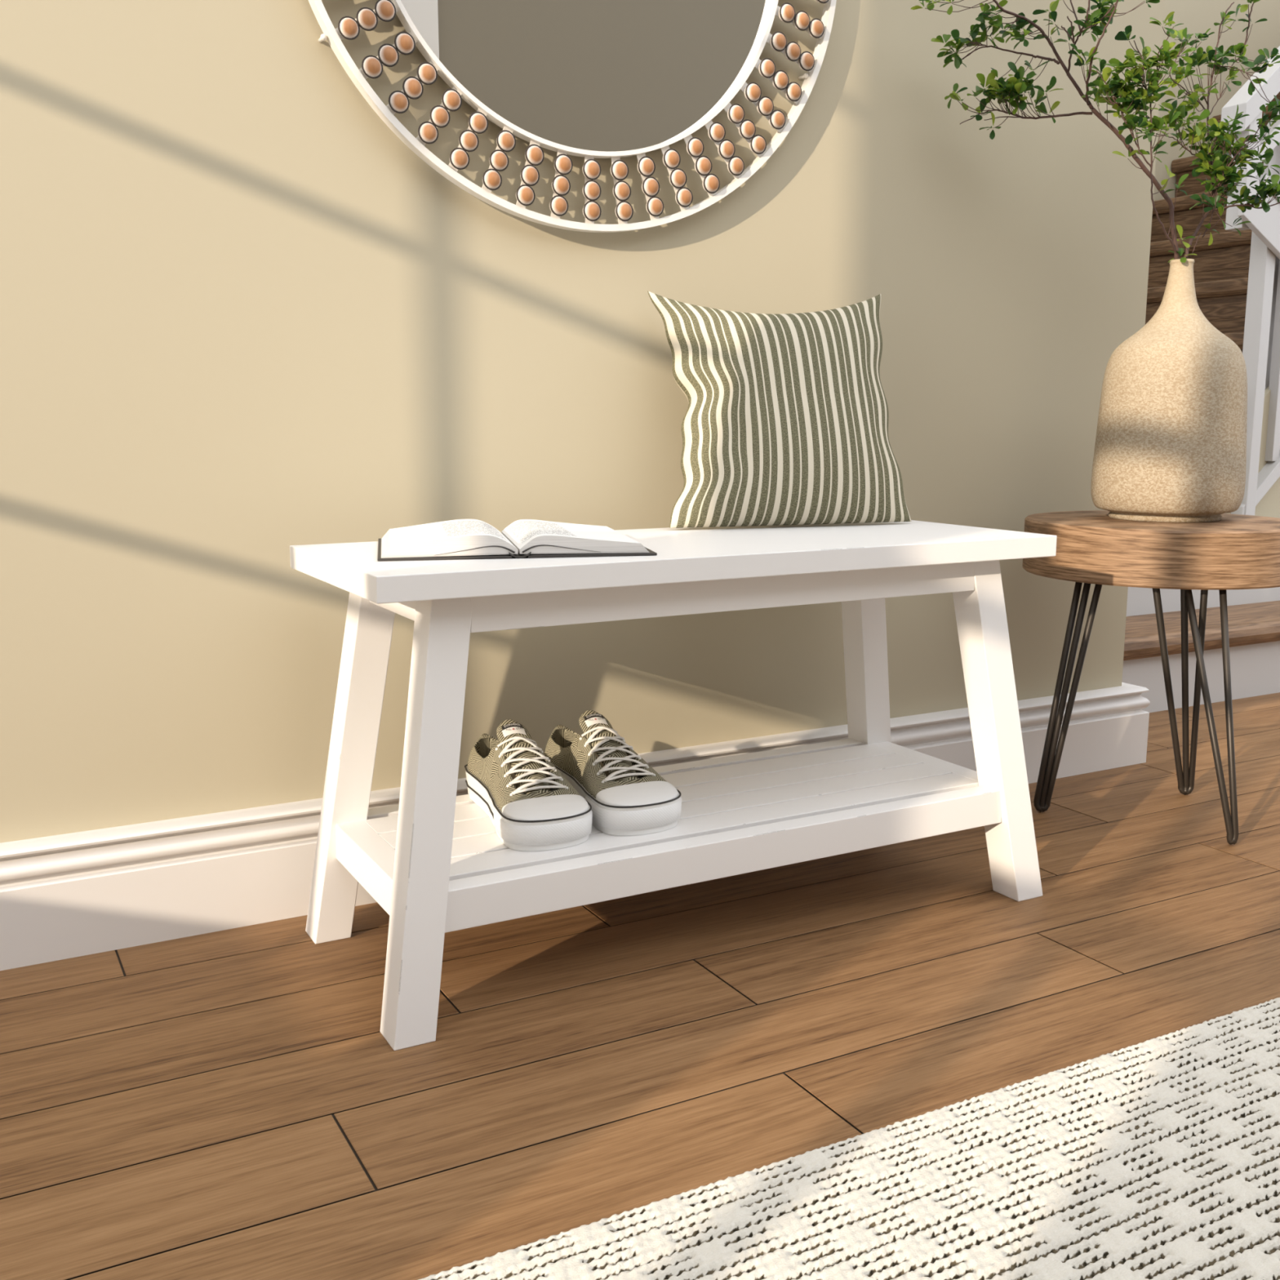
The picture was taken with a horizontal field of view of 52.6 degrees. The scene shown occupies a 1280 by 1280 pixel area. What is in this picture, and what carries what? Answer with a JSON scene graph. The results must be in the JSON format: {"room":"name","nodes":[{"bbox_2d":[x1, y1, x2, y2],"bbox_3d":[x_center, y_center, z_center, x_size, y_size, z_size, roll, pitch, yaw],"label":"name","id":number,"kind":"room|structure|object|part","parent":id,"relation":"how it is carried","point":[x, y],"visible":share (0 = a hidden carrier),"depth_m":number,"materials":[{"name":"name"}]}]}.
{"room":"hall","nodes":[
{"label":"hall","id":0,"kind":"room"},
{"bbox_2d":[0,0,1166,843],"bbox_3d":[-0.394,-1.409,1.394,2.752,3.500,0.120,-5,11,-28],"label":"wall","id":1,"kind":"structure","parent":0,"point":[243,321],"depth_m":1.58,"materials":[{"name":"beige paint"}]},
{"bbox_2d":[308,0,836,232],"bbox_3d":[-0.064,-0.888,1.577,0.750,0.750,0.036,-5,11,-28],"label":"round mirror","id":2,"kind":"object","parent":1,"relation":"attached to","point":[615,80],"visible":1,"depth_m":1.62,"materials":[{"name":"white wood"}]},
{"bbox_2d":[400,0,769,151],"bbox_3d":[-0.067,-0.888,1.583,0.561,0.561,0.004,-5,11,-28],"label":"mirror glass","id":3,"kind":"object","parent":2,"relation":"attached to","point":[556,75],"depth_m":1.62,"materials":[{"name":"grey mirror"}]},
{"bbox_2d":[0,682,1150,970],"bbox_3d":[-0.390,0.245,1.709,2.784,0.134,0.236,-5,11,-28],"label":"baseboard","id":4,"kind":"structure","parent":1,"relation":"attached to","point":[73,895],"depth_m":1.52,"materials":[{"name":"white wood"}]},
{"bbox_2d":[0,692,1279,1279],"bbox_3d":[1.627,0.465,0.922,5.550,0.030,3.735,-5,11,-28],"label":"floor","id":5,"kind":"structure","parent":0,"point":[234,1104],"depth_m":1.28,"materials":[{"name":"brown wood"}]},
{"bbox_2d":[289,520,1057,1050],"bbox_3d":[0.058,0.109,1.547,0.850,0.457,0.334,-5,11,-28],"label":"storage bench","id":6,"kind":"object","parent":5,"relation":"on","point":[434,860],"visible":0.94,"depth_m":1.44,"materials":[{"name":"white wood"}]},
{"bbox_3d":[-0.331,0.133,1.486,0.128,0.432,0.058,-1,10,-3],"label":"leg","id":7,"kind":"part","parent":6,"relation":"part of","materials":[{"name":"white wood"}]},
{"bbox_3d":[-0.278,0.246,1.386,0.032,0.042,0.230,-5,11,-28],"label":"rail","id":8,"kind":"part","parent":6,"relation":"part of","materials":[{"name":"white wood"}]},
{"bbox_3d":[-0.209,0.171,1.266,0.060,0.432,0.134,6,11,30],"label":"leg","id":9,"kind":"part","parent":6,"relation":"part of","materials":[{"name":"white wood"}]},
{"bbox_2d":[377,519,657,560],"bbox_3d":[-0.143,-0.113,1.422,0.284,0.024,0.220,-2,10,-11],"label":"open book","id":10,"kind":"object","parent":6,"relation":"on","point":[458,539],"visible":1,"depth_m":1.33,"materials":[{"name":"grey paper"}]},
{"bbox_2d":[464,719,592,851],"bbox_3d":[-0.139,0.152,1.492,0.104,0.104,0.261,-4,11,-23],"label":"sneaker","id":11,"kind":"object","parent":6,"relation":"on","point":[531,806],"visible":1,"depth_m":1.43,"materials":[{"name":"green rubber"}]},
{"bbox_2d":[544,710,681,835],"bbox_3d":[-0.043,0.144,1.542,0.104,0.104,0.261,-5,11,-26],"label":"sneaker","id":12,"kind":"object","parent":6,"relation":"on","point":[626,796],"visible":0.96,"depth_m":1.48,"materials":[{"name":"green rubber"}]},
{"bbox_3d":[-0.009,0.194,1.685,0.733,0.042,0.028,-5,11,-28],"label":"shelf rail","id":13,"kind":"part","parent":6,"relation":"part of","materials":[{"name":"white wood"}]},
{"bbox_3d":[0.057,-0.104,1.512,0.847,0.025,0.322,-5,11,-28],"label":"seat","id":14,"kind":"part","parent":6,"relation":"part of","materials":[{"name":"white wood"}]},
{"bbox_3d":[0.122,0.235,1.449,0.733,0.042,0.028,-5,11,-28],"label":"shelf rail","id":15,"kind":"part","parent":6,"relation":"part of","materials":[{"name":"white wood"}]},
{"bbox_2d":[647,290,911,528],"bbox_3d":[0.187,-0.307,1.701,0.342,0.306,0.149,-3,10,-17],"label":"throw pillow","id":16,"kind":"object","parent":6,"relation":"on","point":[786,418],"visible":1,"depth_m":1.66,"materials":[{"name":"fabric"}]},
{"bbox_3d":[0.322,0.072,1.836,0.058,0.432,0.128,7,12,36],"label":"leg","id":17,"kind":"part","parent":6,"relation":"part of","materials":[{"name":"white wood"}]},
{"bbox_3d":[0.393,0.183,1.746,0.032,0.042,0.230,-5,11,-28],"label":"rail","id":18,"kind":"part","parent":6,"relation":"part of","materials":[{"name":"white wood"}]},
{"bbox_3d":[0.444,0.110,1.616,0.134,0.432,0.060,0,10,2],"label":"leg","id":19,"kind":"part","parent":6,"relation":"part of","materials":[{"name":"white wood"}]},
{"bbox_2d":[418,997,1279,1279],"bbox_3d":[0.531,0.467,0.789,1.900,0.010,0.866,-5,11,-28],"label":"woven rug","id":20,"kind":"object","parent":5,"relation":"on","point":[1157,1158],"visible":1,"depth_m":1.00,"materials":[{"name":"fabric"}]},
{"bbox_2d":[1022,510,1279,844],"bbox_3d":[0.766,0.045,1.938,0.386,0.449,0.386,-5,11,-28],"label":"side table","id":21,"kind":"object","parent":5,"relation":"on","point":[1234,551],"visible":0.92,"depth_m":1.79,"materials":[{"name":"brown wood"}]},
{"bbox_3d":[0.625,0.090,1.898,0.025,0.373,0.132,-1,10,-8],"label":"hairpin leg","id":22,"kind":"part","parent":21,"relation":"part of","materials":[{"name":"black metal"}]},
{"bbox_2d":[1090,258,1247,522],"bbox_3d":[0.778,-0.363,1.890,0.218,0.370,0.218,-5,11,-28],"label":"ceramic vase","id":23,"kind":"object","parent":21,"relation":"on","point":[1171,444],"visible":1,"depth_m":1.82,"materials":[{"name":"ceramic"}]},
{"bbox_2d":[911,0,1178,259],"bbox_3d":[0.572,-0.720,1.779,0.411,0.443,0.112,0,10,2],"label":"leafy branch","id":24,"kind":"object","parent":23,"relation":"in","point":[1015,86],"visible":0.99,"depth_m":1.78,"materials":[{"name":"green plant"}]},
{"bbox_2d":[1086,11,1196,254],"bbox_3d":[0.699,-0.671,1.772,0.189,0.348,0.075,-3,10,-18],"label":"leafy branch","id":25,"kind":"object","parent":23,"relation":"in","point":[1127,94],"visible":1,"depth_m":1.75,"materials":[{"name":"green plant"}]},
{"bbox_2d":[1155,0,1279,262],"bbox_3d":[0.836,-0.724,1.858,0.260,0.423,0.143,-7,12,-37],"label":"leafy branch","id":26,"kind":"object","parent":23,"relation":"in","point":[1224,175],"visible":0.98,"depth_m":1.86,"materials":[{"name":"green plant"}]},
{"bbox_3d":[0.812,0.088,1.909,0.068,0.375,0.320,6,12,32],"label":"hairpin leg","id":27,"kind":"part","parent":21,"relation":"part of","materials":[{"name":"black metal"}]},
{"bbox_3d":[0.792,0.109,1.790,0.112,0.372,0.019,-2,10,-11],"label":"hairpin leg","id":28,"kind":"part","parent":21,"relation":"part of","materials":[{"name":"black metal"}]},
{"bbox_2d":[1121,73,1279,712],"bbox_3d":[1.702,-1.089,3.462,2.770,2.162,1.200,-5,11,-28],"label":"staircase","id":29,"kind":"structure","parent":5,"relation":"on","point":[1220,268],"depth_m":2.94,"materials":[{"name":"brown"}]},
{"bbox_2d":[1221,45,1279,515],"bbox_3d":[2.024,-1.370,3.242,1.566,2.460,0.097,-5,11,-28],"label":"stair railing","id":30,"kind":"object","parent":29,"relation":"attached to","point":[1261,339],"visible":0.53,"depth_m":3.02,"materials":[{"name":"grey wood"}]},
{"bbox_3d":[1.373,-1.071,2.947,0.040,0.265,0.045,-5,11,-28],"label":"newel post","id":31,"kind":"part","parent":30,"relation":"part of","materials":[{"name":"grey wood"}]},
{"bbox_3d":[2.019,-1.894,3.163,1.564,1.401,0.064,-5,11,-28],"label":"handrail","id":32,"kind":"part","parent":30,"relation":"part of","materials":[{"name":"grey wood"}]},
{"bbox_3d":[2.066,-0.977,3.345,1.460,1.292,0.047,-5,11,-28],"label":"shoe rail","id":33,"kind":"part","parent":30,"relation":"part of","materials":[{"name":"grey wood"}]},
{"bbox_3d":[1.449,-0.649,3.055,0.034,0.764,0.044,-5,11,-28],"label":"newel post","id":34,"kind":"part","parent":30,"relation":"part of","materials":[{"name":"grey wood"}]},
{"bbox_3d":[1.685,-0.828,3.118,0.766,0.522,0.016,-5,11,-28],"label":"fascia panel","id":35,"kind":"part","parent":30,"relation":"part of","materials":[{"name":"grey wood"}]},
{"bbox_3d":[2.047,-1.788,3.197,1.500,1.331,0.040,-5,11,-28],"label":"handrail","id":36,"kind":"part","parent":30,"relation":"part of","materials":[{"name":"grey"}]},
{"bbox_3d":[2.077,-1.387,3.316,1.400,2.001,0.013,-5,11,-28],"label":"panel","id":37,"kind":"part","parent":30,"relation":"part of","materials":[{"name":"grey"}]},
{"bbox_2d":[1153,0,1279,200],"bbox_3d":[1.772,-1.931,4.109,3.900,3.600,0.100,-5,11,-28],"label":"wall","id":38,"kind":"structure","parent":0,"point":[1198,16],"depth_m":4.08,"materials":[{"name":"beige paint"}]}
]}

